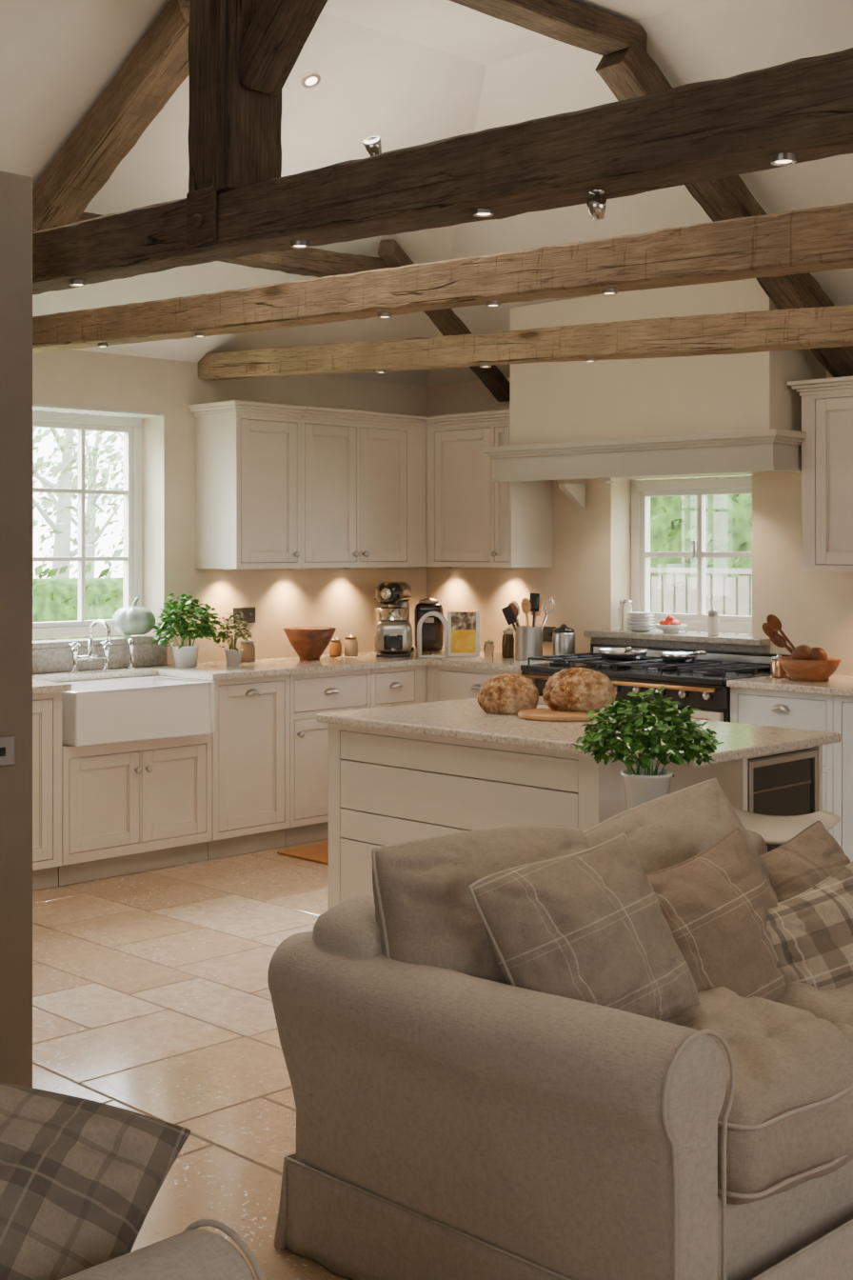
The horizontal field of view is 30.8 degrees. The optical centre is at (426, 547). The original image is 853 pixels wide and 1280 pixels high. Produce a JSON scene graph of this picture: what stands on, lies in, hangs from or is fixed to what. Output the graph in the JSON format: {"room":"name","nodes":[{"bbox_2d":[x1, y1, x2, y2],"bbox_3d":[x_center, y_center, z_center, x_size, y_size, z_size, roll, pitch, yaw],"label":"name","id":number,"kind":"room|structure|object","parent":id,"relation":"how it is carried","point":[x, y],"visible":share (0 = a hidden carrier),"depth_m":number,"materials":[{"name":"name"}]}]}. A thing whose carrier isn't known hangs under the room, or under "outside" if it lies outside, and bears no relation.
{"room":"open-plan kitchen","nodes":[
{"label":"open-plan kitchen","id":0,"kind":"room"},
{"bbox_2d":[0,170,32,1087],"bbox_3d":[-3.730,0.239,3.701,2.809,2.559,4.620,0,0,45],"label":"wall partition","id":1,"kind":"structure","parent":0,"point":[15,189],"depth_m":4.31,"materials":[{"name":"paint"}]},
{"bbox_2d":[0,736,15,766],"bbox_3d":[-1.171,0.561,4.264,0.085,0.080,0.012,0,0,-45],"label":"light switch","id":2,"kind":"object","parent":1,"relation":"attached to","point":[7,743],"visible":1,"depth_m":4.28,"materials":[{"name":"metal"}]},
{"bbox_2d":[32,839,352,1279],"bbox_3d":[0.000,1.570,3.055,9.600,0.100,9.600,0,0,45],"label":"floor","id":3,"kind":"structure","parent":0,"point":[151,996],"depth_m":5.03,"materials":[{"name":"tile"}]},
{"bbox_2d":[32,692,61,891],"bbox_3d":[-2.086,1.079,6.880,0.700,0.877,0.600,0,0,-45],"label":"base cabinet","id":4,"kind":"object","parent":3,"relation":"on","point":[47,708],"visible":0.51,"depth_m":6.87,"materials":[{"name":"paint"}]},
{"bbox_2d":[58,733,212,886],"bbox_3d":[-1.531,1.205,7.410,0.825,0.626,0.635,0,0,-45],"label":"base cabinet","id":5,"kind":"object","parent":3,"relation":"on","point":[128,808],"visible":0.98,"depth_m":7.19,"materials":[{"name":"paint"}]},
{"bbox_2d":[60,1219,266,1279],"bbox_3d":[-0.979,1.173,1.917,1.159,0.687,1.195,0,0,-45],"label":"armchair","id":6,"kind":"object","parent":3,"relation":"on","point":[192,1253],"visible":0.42,"depth_m":1.88,"materials":[{"name":"fabric"}]},
{"bbox_2d":[0,1081,190,1279],"bbox_3d":[-0.597,0.919,2.050,0.400,0.422,0.423,0,0,25],"label":"cushion","id":7,"kind":"object","parent":6,"relation":"on","point":[81,1178],"visible":0.98,"depth_m":2.02,"materials":[{"name":"beige fabric"}]},
{"bbox_2d":[140,675,289,859],"bbox_3d":[-1.067,1.079,7.880,0.485,0.877,0.628,0,0,-45],"label":"base cabinet","id":8,"kind":"object","parent":3,"relation":"on","point":[250,737],"visible":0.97,"depth_m":7.68,"materials":[{"name":"paint"}]},
{"bbox_2d":[277,842,328,864],"bbox_3d":[-0.240,1.513,7.821,0.520,0.010,0.900,0,0,45],"label":"floor mat","id":9,"kind":"object","parent":3,"relation":"on","point":[319,853],"visible":0.24,"depth_m":7.66,"materials":[{"name":"orange fabric"}]},
{"bbox_2d":[285,668,370,846],"bbox_3d":[-0.694,1.079,8.247,0.555,0.877,0.635,0,0,-45],"label":"base cabinet","id":10,"kind":"object","parent":3,"relation":"on","point":[310,694],"visible":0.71,"depth_m":7.97,"materials":[{"name":"paint"}]},
{"bbox_2d":[370,664,426,708],"bbox_3d":[-0.349,1.079,8.593,0.417,0.877,0.635,0,0,-45],"label":"base cabinet","id":11,"kind":"object","parent":3,"relation":"on","point":[405,685],"visible":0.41,"depth_m":8.38,"materials":[{"name":"paint"}]},
{"bbox_2d":[426,664,521,702],"bbox_3d":[0.466,1.079,8.493,0.725,0.877,0.646,0,0,45],"label":"base cabinet","id":12,"kind":"object","parent":3,"relation":"on","point":[444,683],"visible":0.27,"depth_m":8.39,"materials":[{"name":"paint"}]},
{"bbox_2d":[32,648,553,694],"bbox_3d":[-0.803,0.625,7.661,1.348,0.031,3.619,0,0,45],"label":"countertop","id":13,"kind":"structure","parent":12,"relation":"on","point":[42,683],"depth_m":7.96,"materials":[{"name":"stone"}]},
{"bbox_2d":[68,619,113,673],"bbox_3d":[-1.600,0.479,7.553,0.205,0.260,0.249,0,0,45],"label":"tap","id":14,"kind":"object","parent":13,"relation":"on","point":[90,656],"visible":1,"depth_m":7.58,"materials":[{"name":"silver metal"}]},
{"bbox_2d":[32,635,167,673],"bbox_3d":[-1.985,0.534,7.494,0.155,0.148,1.670,0,0,45],"label":"window ledge","id":15,"kind":"object","parent":13,"relation":"on","point":[48,655],"visible":0.57,"depth_m":7.73,"materials":[{"name":"grey stone"}]},
{"bbox_2d":[112,597,155,635],"bbox_3d":[-1.505,0.352,7.975,0.220,0.196,0.222,0,0,45],"label":"pumpkin","id":16,"kind":"object","parent":15,"relation":"on","point":[132,620],"visible":1,"depth_m":7.90,"materials":[{"name":"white ceramic"}]},
{"bbox_2d":[58,676,215,746],"bbox_3d":[-1.456,0.770,7.334,0.505,0.256,0.773,0,0,45],"label":"sink","id":17,"kind":"object","parent":13,"relation":"in","point":[101,711],"visible":0.78,"depth_m":7.16,"materials":[{"name":"white ceramic"}]},
{"bbox_2d":[149,593,226,667],"bbox_3d":[-1.236,0.420,7.911,0.384,0.376,0.370,0,0,45],"label":"basil","id":18,"kind":"object","parent":13,"relation":"on","point":[184,655],"visible":1,"depth_m":7.85,"materials":[{"name":"green plant"}]},
{"bbox_2d":[171,644,199,667],"bbox_3d":[-1.230,0.554,7.905,0.144,0.108,0.144,0,0,45],"label":"pot","id":19,"kind":"object","parent":18,"relation":"on","point":[184,655],"depth_m":7.85,"materials":[{"name":"white ceramic"}]},
{"bbox_2d":[215,609,252,665],"bbox_3d":[-0.996,0.464,8.016,0.206,0.287,0.196,0,0,45],"label":"basil","id":20,"kind":"object","parent":13,"relation":"on","point":[233,656],"visible":1,"depth_m":7.98,"materials":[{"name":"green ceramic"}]},
{"bbox_2d":[223,648,243,665],"bbox_3d":[-0.997,0.567,8.011,0.098,0.083,0.098,0,0,45],"label":"pot","id":21,"kind":"object","parent":20,"relation":"on","point":[233,656],"depth_m":7.98,"materials":[{"name":"white ceramic"}]},
{"bbox_2d":[240,639,255,661],"bbox_3d":[-0.955,0.546,8.252,0.082,0.124,0.082,0,0,45],"label":"storage jar","id":22,"kind":"object","parent":13,"relation":"on","point":[249,652],"visible":0.83,"depth_m":8.22,"materials":[{"name":"ceramic"}]},
{"bbox_2d":[283,626,336,659],"bbox_3d":[-0.634,0.523,8.417,0.290,0.170,0.290,0,0,45],"label":"wooden bowl","id":23,"kind":"object","parent":13,"relation":"on","point":[310,643],"visible":1,"depth_m":8.33,"materials":[{"name":"brown wood"}]},
{"bbox_2d":[329,637,341,657],"bbox_3d":[-0.509,0.555,8.669,0.072,0.105,0.072,0,0,45],"label":"storage jar","id":24,"kind":"object","parent":13,"relation":"on","point":[335,645],"visible":0.95,"depth_m":8.64,"materials":[{"name":"ceramic"}]},
{"bbox_2d":[343,634,358,656],"bbox_3d":[-0.424,0.549,8.712,0.078,0.119,0.078,0,0,45],"label":"storage jar","id":25,"kind":"object","parent":13,"relation":"on","point":[350,645],"visible":1,"depth_m":8.68,"materials":[{"name":"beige ceramic"}]},
{"bbox_2d":[374,620,412,657],"bbox_3d":[-0.184,0.507,8.625,0.210,0.202,0.192,0,0,0],"label":"toaster","id":26,"kind":"object","parent":13,"relation":"on","point":[392,638],"visible":1,"depth_m":8.57,"materials":[{"name":"metal"}]},
{"bbox_2d":[374,581,414,653],"bbox_3d":[-0.190,0.402,8.877,0.200,0.412,0.279,0,0,17],"label":"stand mixer","id":27,"kind":"object","parent":13,"relation":"on","point":[397,595],"visible":0.59,"depth_m":8.78,"materials":[{"name":"silver metal"}]},
{"bbox_2d":[374,607,408,625],"bbox_3d":[-0.200,0.454,8.842,0.200,0.220,0.168,0,0,17],"label":"mixing bowl","id":28,"kind":"object","parent":27,"relation":"on","point":[381,613],"depth_m":8.77,"materials":[{"name":"silver metal"}]},
{"bbox_2d":[414,597,443,651],"bbox_3d":[0.014,0.451,9.102,0.170,0.315,0.180,0,0,0],"label":"coffee machine","id":29,"kind":"object","parent":13,"relation":"on","point":[432,629],"visible":0.91,"depth_m":9.05,"materials":[{"name":"black plastic"}]},
{"bbox_2d":[417,611,447,657],"bbox_3d":[0.035,0.482,8.676,0.173,0.251,0.124,0,0,3],"label":"arched frame","id":30,"kind":"object","parent":13,"relation":"on","point":[439,615],"visible":1,"depth_m":8.62,"materials":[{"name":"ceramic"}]},
{"bbox_2d":[447,611,479,657],"bbox_3d":[0.207,0.486,8.671,0.184,0.252,0.080,0,0,3],"label":"cookbook","id":31,"kind":"object","parent":13,"relation":"on","point":[463,627],"visible":1,"depth_m":8.66,"materials":[{"name":"paper"}]},
{"bbox_2d":[502,627,514,658],"bbox_3d":[0.453,0.526,8.570,0.066,0.164,0.066,0,0,45],"label":"oil bottle","id":32,"kind":"object","parent":13,"relation":"on","point":[508,638],"visible":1,"depth_m":8.54,"materials":[{"name":"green glass"}]},
{"bbox_2d":[515,625,542,659],"bbox_3d":[0.559,0.519,8.436,0.156,0.178,0.156,0,0,45],"label":"pot","id":33,"kind":"object","parent":13,"relation":"on","point":[529,641],"visible":0.81,"depth_m":8.37,"materials":[{"name":"metal"}]},
{"bbox_2d":[529,593,539,627],"bbox_3d":[0.590,0.420,8.459,0.056,0.346,0.027,0,0,-23],"label":"spatula","id":34,"kind":"object","parent":33,"relation":"in","point":[534,598],"visible":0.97,"depth_m":8.46,"materials":[{"name":"black plastic"}]},
{"bbox_2d":[552,623,575,659],"bbox_3d":[0.746,0.510,8.418,0.124,0.195,0.124,0,0,45],"label":"steel canister","id":35,"kind":"object","parent":13,"relation":"on","point":[563,636],"visible":0.8,"depth_m":8.37,"materials":[{"name":"silver metal"}]},
{"bbox_2d":[267,778,852,1279],"bbox_3d":[0.596,1.063,3.573,1.161,0.908,1.635,0,0,45],"label":"sofa","id":36,"kind":"object","parent":3,"relation":"on","point":[455,1121],"visible":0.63,"depth_m":3.01,"materials":[{"name":"fabric"}]},
{"bbox_2d":[371,825,589,984],"bbox_3d":[0.158,0.844,3.392,0.612,0.462,0.351,5,-22,-37],"label":"cushion","id":37,"kind":"object","parent":36,"relation":"on","point":[428,928],"depth_m":3.23,"materials":[{"name":"fabric"}]},
{"bbox_2d":[468,832,700,1020],"bbox_3d":[0.341,0.832,3.180,0.467,0.435,0.286,0,0,-40],"label":"cushion","id":38,"kind":"object","parent":36,"relation":"on","point":[590,925],"visible":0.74,"depth_m":3.10,"materials":[{"name":"fabric"}]},
{"bbox_2d":[583,778,777,896],"bbox_3d":[0.629,0.861,3.894,0.573,0.465,0.333,-17,-11,-37],"label":"cushion","id":39,"kind":"object","parent":36,"relation":"on","point":[668,830],"depth_m":3.85,"materials":[{"name":"fabric"}]},
{"bbox_2d":[645,826,786,1001],"bbox_3d":[0.654,0.909,3.517,0.532,0.484,0.297,0,0,-43],"label":"cushion","id":40,"kind":"object","parent":36,"relation":"on","point":[715,903],"visible":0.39,"depth_m":3.45,"materials":[{"name":"brown fabric"}]},
{"bbox_2d":[664,986,852,1204],"bbox_3d":[0.504,1.093,3.236,0.810,0.309,0.610,0,0,45],"label":"seat cushion","id":41,"kind":"object","parent":36,"relation":"on","point":[788,1107],"depth_m":2.97,"materials":[{"name":"fabric"}]},
{"bbox_2d":[760,820,851,902],"bbox_3d":[0.983,0.920,4.018,0.466,0.351,0.288,0,0,-31],"label":"cushion","id":42,"kind":"object","parent":36,"relation":"on","point":[812,855],"visible":0.3,"depth_m":4.03,"materials":[{"name":"brown fabric"}]},
{"bbox_2d":[766,861,852,989],"bbox_3d":[0.969,0.968,3.565,0.467,0.470,0.256,0,0,-33],"label":"cushion","id":43,"kind":"object","parent":36,"relation":"on","point":[811,930],"visible":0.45,"depth_m":3.50,"materials":[{"name":"beige fabric"}]},
{"bbox_2d":[777,982,852,1026],"bbox_3d":[0.937,1.100,3.666,0.809,0.297,0.612,0,0,45],"label":"seat cushion","id":44,"kind":"object","parent":36,"relation":"on","point":[832,1005],"depth_m":3.39,"materials":[{"name":"fabric"}]},
{"bbox_2d":[328,722,822,909],"bbox_3d":[0.477,1.083,5.448,1.600,0.871,0.780,0,0,45],"label":"kitchen island","id":45,"kind":"object","parent":3,"relation":"on","point":[386,788],"visible":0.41,"depth_m":5.30,"materials":[{"name":"paint"}]},
{"bbox_2d":[317,698,840,767],"bbox_3d":[0.484,0.630,5.441,1.690,0.032,0.840,0,0,45],"label":"island countertop","id":46,"kind":"structure","parent":45,"relation":"on","point":[465,719],"depth_m":5.25,"materials":[{"name":"stone"}]},
{"bbox_2d":[477,673,539,714],"bbox_3d":[0.304,0.540,5.764,0.216,0.145,0.194,0,0,42],"label":"bread loaf","id":47,"kind":"object","parent":46,"relation":"on","point":[509,693],"visible":0.94,"depth_m":5.70,"materials":[{"name":"brown food"}]},
{"bbox_2d":[518,708,607,721],"bbox_3d":[0.495,0.603,5.586,0.330,0.021,0.264,0,0,0],"label":"chopping board","id":48,"kind":"object","parent":46,"relation":"on","point":[536,714],"visible":0.59,"depth_m":5.49,"materials":[{"name":"brown wood"}]},
{"bbox_2d":[542,667,617,711],"bbox_3d":[0.559,0.514,5.649,0.268,0.154,0.194,0,0,3],"label":"bread loaf","id":49,"kind":"object","parent":48,"relation":"on","point":[571,689],"visible":0.95,"depth_m":5.58,"materials":[{"name":"brown food"}]},
{"bbox_2d":[747,748,819,852],"bbox_3d":[1.041,1.032,5.104,0.325,0.725,0.410,0,0,45],"label":"wine cooler","id":50,"kind":"object","parent":45,"relation":"in","point":[786,784],"visible":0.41,"depth_m":5.00,"materials":[{"name":"glass"}]},
{"bbox_2d":[518,643,792,722],"bbox_3d":[1.120,1.019,7.747,1.235,0.998,0.660,0,0,45],"label":"range cooker","id":51,"kind":"object","parent":3,"relation":"on","point":[701,683],"visible":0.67,"depth_m":7.51,"materials":[{"name":"black metal"}]},
{"bbox_2d":[598,646,647,659],"bbox_3d":[1.001,0.526,7.820,0.250,0.076,0.426,0,0,1],"label":"frying pan","id":52,"kind":"object","parent":51,"relation":"on","point":[624,653],"visible":1,"depth_m":7.81,"materials":[{"name":"metal"}]},
{"bbox_2d":[660,650,706,661],"bbox_3d":[1.284,0.531,7.642,0.190,0.065,0.336,0,0,-22],"label":"frying pan","id":53,"kind":"object","parent":51,"relation":"on","point":[670,656],"visible":1,"depth_m":7.64,"materials":[{"name":"silver metal"}]},
{"bbox_2d":[730,687,833,836],"bbox_3d":[1.796,1.079,7.163,0.530,0.877,0.646,0,0,45],"label":"base cabinet","id":54,"kind":"object","parent":3,"relation":"on","point":[802,710],"visible":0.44,"depth_m":6.91,"materials":[{"name":"white paint"}]},
{"bbox_2d":[733,806,840,844],"bbox_3d":[1.025,1.155,4.575,0.380,0.733,0.320,0,0,16],"label":"bar stool","id":55,"kind":"object","parent":3,"relation":"on","point":[775,830],"visible":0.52,"depth_m":4.56,"materials":[{"name":"beige fabric"}]},
{"bbox_2d":[833,695,852,861],"bbox_3d":[2.331,1.079,6.647,0.950,0.877,0.618,0,0,45],"label":"base cabinet","id":56,"kind":"object","parent":3,"relation":"on","point":[843,706],"visible":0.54,"depth_m":6.73,"materials":[{"name":"white paint"}]},
{"bbox_2d":[726,674,852,696],"bbox_3d":[2.134,0.625,6.821,1.489,0.031,0.654,0,0,45],"label":"countertop","id":57,"kind":"structure","parent":56,"relation":"on","point":[837,684],"depth_m":6.95,"materials":[{"name":"stone"}]},
{"bbox_2d":[770,655,788,677],"bbox_3d":[1.662,0.556,7.290,0.082,0.104,0.082,0,0,45],"label":"pot","id":58,"kind":"object","parent":57,"relation":"on","point":[776,670],"visible":0.72,"depth_m":7.26,"materials":[{"name":"orange metal"}]},
{"bbox_2d":[777,656,841,681],"bbox_3d":[1.761,0.558,7.121,0.290,0.100,0.290,0,0,45],"label":"wooden bowl","id":59,"kind":"object","parent":57,"relation":"on","point":[810,670],"visible":0.94,"depth_m":7.03,"materials":[{"name":"brown wood"}]},
{"bbox_2d":[761,622,792,654],"bbox_3d":[1.656,0.457,7.129,0.219,0.224,0.019,0,0,7],"label":"wooden spoon","id":60,"kind":"object","parent":59,"relation":"in","point":[767,629],"visible":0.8,"depth_m":7.13,"materials":[{"name":"brown wood"}]},
{"bbox_2d":[766,614,796,649],"bbox_3d":[1.657,0.436,7.055,0.221,0.266,0.027,0,0,-8],"label":"wooden spoon","id":61,"kind":"object","parent":59,"relation":"in","point":[773,621],"visible":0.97,"depth_m":7.04,"materials":[{"name":"brown wood"}]},
{"bbox_2d":[792,644,812,659],"bbox_3d":[1.718,0.490,7.078,0.089,0.093,0.120,0,0,34],"label":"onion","id":62,"kind":"object","parent":59,"relation":"in","point":[802,651],"visible":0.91,"depth_m":7.04,"materials":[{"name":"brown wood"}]},
{"bbox_3d":[0.615,1.160,4.426,0.170,0.720,0.390,0,0,45],"label":"side table","id":63,"kind":"object","parent":3,"relation":"on","visible":0},
{"bbox_2d":[571,685,724,810],"bbox_3d":[0.625,0.595,4.434,0.430,0.408,0.434,0,0,-1],"label":"potted plant","id":64,"kind":"object","parent":63,"relation":"on","point":[641,786],"visible":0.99,"depth_m":4.35,"materials":[{"name":"green plant"}]},
{"bbox_2d":[32,349,426,682],"bbox_3d":[-3.288,0.145,6.343,0.300,2.750,9.600,0,0,45],"label":"wall","id":65,"kind":"structure","parent":0,"point":[342,599],"depth_m":8.22,"materials":[{"name":"paint"}]},
{"bbox_2d":[32,410,141,639],"bbox_3d":[-1.983,-0.115,7.739,1.300,1.140,0.070,0,0,-45],"label":"window","id":66,"kind":"structure","parent":65,"relation":"in","point":[131,427],"depth_m":7.98,"materials":[{"name":"paint"}]},
{"bbox_2d":[32,403,163,418],"bbox_3d":[-1.895,-0.692,7.651,0.179,0.014,1.318,0,0,45],"label":"trim","id":67,"kind":"structure","parent":65,"relation":"attached to","point":[35,407],"depth_m":7.82,"materials":[{"name":"paint"}]},
{"bbox_2d":[233,606,255,623],"bbox_3d":[-0.989,0.368,8.419,0.150,0.085,0.012,0,0,-45],"label":"wall socket","id":68,"kind":"object","parent":65,"relation":"attached to","point":[249,615],"visible":0.77,"depth_m":8.43,"materials":[{"name":"metal"}]},
{"bbox_2d":[188,400,306,569],"bbox_3d":[-0.945,-0.320,8.189,0.485,0.860,0.398,0,0,-45],"label":"upper cabinet","id":69,"kind":"object","parent":65,"relation":"attached to","point":[248,454],"visible":1,"depth_m":8.09,"materials":[{"name":"paint"}]},
{"bbox_2d":[300,406,426,568],"bbox_3d":[-0.440,-0.320,8.695,0.942,0.860,0.398,0,0,-45],"label":"upper cabinet","id":70,"kind":"object","parent":65,"relation":"attached to","point":[364,473],"visible":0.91,"depth_m":8.56,"materials":[{"name":"paint"}]},
{"bbox_2d":[198,304,852,379],"bbox_3d":[1.979,-0.767,5.105,0.136,0.525,8.906,0,0,-45],"label":"tie beam","id":71,"kind":"structure","parent":65,"relation":"attached to","point":[827,327],"depth_m":6.42,"materials":[{"name":"brown wood"}]},
{"bbox_2d":[0,0,852,386],"bbox_3d":[0.003,-1.605,2.887,9.358,1.250,9.367,0,0,45],"label":"ceiling","id":72,"kind":"structure","parent":0,"point":[406,73],"depth_m":6.60,"materials":[{"name":"paint"}]},
{"bbox_2d":[32,0,190,233],"bbox_3d":[-1.510,-1.455,6.402,1.963,1.182,0.178,0,0,45],"label":"rafter","id":73,"kind":"object","parent":72,"relation":"attached to","point":[157,66],"visible":0.68,"depth_m":6.04,"materials":[{"name":"brown wood"}]},
{"bbox_2d":[53,212,388,277],"bbox_3d":[-0.819,-1.377,7.233,2.150,0.121,0.141,-1,1,-44],"label":"purlin","id":74,"kind":"object","parent":73,"relation":"attached to","point":[310,261],"visible":0.29,"depth_m":7.42,"materials":[{"name":"brown wood"}]},
{"bbox_2d":[301,73,320,88],"bbox_3d":[-0.479,-1.941,6.442,0.084,0.045,0.076,0,0,-38],"label":"recessed light","id":75,"kind":"object","parent":72,"relation":"in","point":[311,80],"visible":1,"depth_m":6.44,"materials":[{"name":"metal"}]},
{"bbox_2d":[32,47,852,295],"bbox_3d":[0.238,-0.820,3.328,0.168,0.168,8.853,0,1,-45],"label":"tie beam","id":76,"kind":"structure","parent":72,"relation":"attached to","point":[711,130],"depth_m":3.31,"materials":[{"name":"brown wood"}]},
{"bbox_2d":[186,185,218,247],"bbox_3d":[-0.589,-0.860,4.022,0.120,0.145,0.032,0,0,45],"label":"plate","id":77,"kind":"object","parent":76,"relation":"attached to","point":[202,205],"visible":1,"depth_m":4.01,"materials":[{"name":"brown wood"}]},
{"bbox_2d":[187,0,281,192],"bbox_3d":[-0.501,-1.509,4.067,0.185,1.182,0.184,0,0,-45],"label":"post","id":78,"kind":"object","parent":76,"relation":"on","point":[253,117],"visible":0.77,"depth_m":4.00,"materials":[{"name":"brown wood"}]},
{"bbox_2d":[222,0,228,186],"bbox_3d":[-0.510,-1.514,3.930,0.020,1.193,0.013,0,0,45],"label":"cable","id":79,"kind":"object","parent":78,"relation":"attached to","point":[226,1],"visible":1,"depth_m":3.93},
{"bbox_2d":[240,0,327,96],"bbox_3d":[-0.173,-1.617,3.738,0.115,0.895,0.850,0,0,-45],"label":"brace","id":80,"kind":"object","parent":78,"relation":"attached to","point":[278,31],"visible":0.98,"depth_m":3.91,"materials":[{"name":"brown wood"}]},
{"bbox_2d":[362,136,381,156],"bbox_3d":[-0.126,-0.945,3.686,0.043,0.070,0.054,0,0,22],"label":"spotlight","id":81,"kind":"object","parent":76,"relation":"attached to","point":[372,145],"visible":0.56,"depth_m":3.67,"materials":[{"name":"silver metal"}]},
{"bbox_2d":[585,188,606,219],"bbox_3d":[0.352,-0.710,3.207,0.043,0.064,0.045,0,0,22],"label":"spotlight","id":82,"kind":"object","parent":76,"relation":"attached to","point":[596,206],"visible":1,"depth_m":3.20,"materials":[{"name":"silver metal"}]},
{"bbox_2d":[770,152,797,165],"bbox_3d":[0.668,-0.729,2.896,0.048,0.019,0.047,0,0,45],"label":"recessed light","id":83,"kind":"object","parent":76,"relation":"attached to","point":[781,158],"visible":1,"depth_m":2.88,"materials":[{"name":"metal"}]},
{"bbox_2d":[32,202,852,353],"bbox_3d":[0.998,-0.809,4.109,0.153,0.429,8.885,0,0,-45],"label":"tie beam","id":84,"kind":"structure","parent":72,"relation":"attached to","point":[817,239],"depth_m":4.79,"materials":[{"name":"brown wood"}]},
{"bbox_2d":[448,0,646,56],"bbox_3d":[-0.891,-2.046,4.568,4.880,0.117,0.160,0,0,-45],"label":"ridge beam","id":85,"kind":"structure","parent":72,"relation":"attached to","point":[570,22],"depth_m":5.95,"materials":[{"name":"brown wood"}]},
{"bbox_2d":[426,369,852,675],"bbox_3d":[3.394,0.095,6.237,9.300,2.850,0.300,0,0,45],"label":"wall","id":86,"kind":"structure","parent":0,"point":[589,577],"depth_m":8.48,"materials":[{"name":"paint"}]},
{"bbox_2d":[377,239,509,401],"bbox_3d":[0.131,-1.180,8.277,0.096,0.684,1.474,0,0,27],"label":"rafter","id":87,"kind":"object","parent":86,"relation":"attached to","point":[390,250],"visible":0.46,"depth_m":8.21,"materials":[{"name":"brown wood"}]},
{"bbox_2d":[426,409,553,567],"bbox_3d":[0.355,-0.320,8.779,0.703,0.860,0.398,0,0,45],"label":"upper cabinet","id":88,"kind":"object","parent":86,"relation":"attached to","point":[473,521],"visible":0.88,"depth_m":8.67,"materials":[{"name":"paint"}]},
{"bbox_2d":[583,630,770,653],"bbox_3d":[1.342,0.506,8.130,1.120,0.108,0.255,0,0,45],"label":"window ledge","id":89,"kind":"object","parent":86,"relation":"attached to","point":[650,638],"visible":0.75,"depth_m":8.04,"materials":[{"name":"grey stone"}]},
{"bbox_2d":[618,599,633,630],"bbox_3d":[1.082,0.365,8.408,0.082,0.170,0.082,0,0,45],"label":"glass jar","id":90,"kind":"object","parent":89,"relation":"on","point":[625,606],"visible":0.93,"depth_m":8.38,"materials":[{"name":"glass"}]},
{"bbox_2d":[707,606,719,636],"bbox_3d":[1.464,0.374,7.912,0.058,0.151,0.058,0,0,45],"label":"soap bottle","id":91,"kind":"object","parent":89,"relation":"on","point":[712,621],"visible":1,"depth_m":7.89,"materials":[{"name":"plastic"}]},
{"bbox_2d":[631,476,752,634],"bbox_3d":[1.453,0.037,8.234,0.890,0.815,0.100,0,0,45],"label":"window","id":92,"kind":"structure","parent":86,"relation":"in","point":[642,490],"depth_m":8.29,"materials":[{"name":"paint"}]},
{"bbox_2d":[595,37,852,377],"bbox_3d":[1.413,-1.382,6.769,1.802,1.327,0.160,0,0,-40],"label":"rafter","id":93,"kind":"object","parent":86,"relation":"attached to","point":[630,72],"visible":0.4,"depth_m":6.60,"materials":[{"name":"brown wood"}]},
{"bbox_2d":[786,376,852,572],"bbox_3d":[2.163,-0.330,6.971,1.000,0.880,0.398,0,0,45],"label":"upper cabinet","id":94,"kind":"object","parent":86,"relation":"attached to","point":[827,403],"visible":1,"depth_m":7.10,"materials":[{"name":"paint"}]},
{"bbox_2d":[620,768,673,810],"bbox_3d":[0.629,0.720,4.426,0.148,0.158,0.148,0,0,45],"label":"pot","id":95,"kind":"object","parent":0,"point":[641,786],"depth_m":4.37,"materials":[{"name":"white ceramic"}]},
{"bbox_2d":[509,278,826,445],"bbox_3d":[1.187,-0.830,7.877,1.607,0.900,0.499,0,0,45],"label":"range hood","id":96,"kind":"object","parent":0,"point":[569,401],"depth_m":7.59,"materials":[{"name":"paint"}]},
{"bbox_2d":[481,428,806,509],"bbox_3d":[1.144,-0.373,7.833,1.810,0.324,0.585,0,0,45],"label":"mantel shelf","id":97,"kind":"object","parent":96,"relation":"attached to","point":[779,450],"visible":0.89,"depth_m":7.54,"materials":[{"name":"paint"}]},
{"label":"outside","id":98,"kind":"structure","parent":0,"visible":0},
{"bbox_3d":[0.000,1.700,9.419,60.000,0.240,60.000,0,0,45],"label":"lawn","id":99,"kind":"structure","parent":98,"visible":0},
{"bbox_2d":[33,412,123,578],"bbox_3d":[-5.462,-0.843,22.397,3.627,4.837,3.316,0,0,45],"label":"tree","id":100,"kind":"object","parent":99,"relation":"on","point":[61,548],"visible":0.41,"depth_m":22.37,"materials":[{"name":"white plant"}]},
{"bbox_2d":[33,428,123,578],"bbox_3d":[-7.135,-1.209,31.977,3.212,5.570,3.676,0,0,45],"label":"tree","id":101,"kind":"object","parent":99,"relation":"on","point":[90,470],"visible":0.31,"depth_m":31.95,"materials":[{"name":"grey plant"}]},
{"bbox_2d":[32,562,131,640],"bbox_3d":[-4.871,0.881,19.245,1.369,1.374,11.085,0,0,45],"label":"hedge","id":102,"kind":"object","parent":99,"relation":"on","point":[54,599],"visible":0.12,"depth_m":19.11,"materials":[{"name":"green plant"}]},
{"bbox_2d":[53,432,123,572],"bbox_3d":[-5.138,-1.039,28.526,3.614,5.230,3.427,0,0,45],"label":"tree","id":103,"kind":"object","parent":99,"relation":"on","point":[119,458],"visible":0.08,"depth_m":28.48,"materials":[{"name":"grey plant"}]},
{"bbox_2d":[644,475,752,635],"bbox_3d":[3.042,-0.127,12.314,6.688,3.404,1.312,0,0,45],"label":"trees","id":104,"kind":"object","parent":99,"relation":"on","point":[729,517],"visible":0.05,"depth_m":12.71,"materials":[{"name":"green plant"}]},
{"bbox_2d":[650,567,752,635],"bbox_3d":[1.789,0.860,11.052,4.660,1.430,0.080,0,0,45],"label":"picket fence","id":105,"kind":"object","parent":99,"relation":"on","point":[686,587],"visible":0.09,"depth_m":10.89,"materials":[{"name":"white wood"}]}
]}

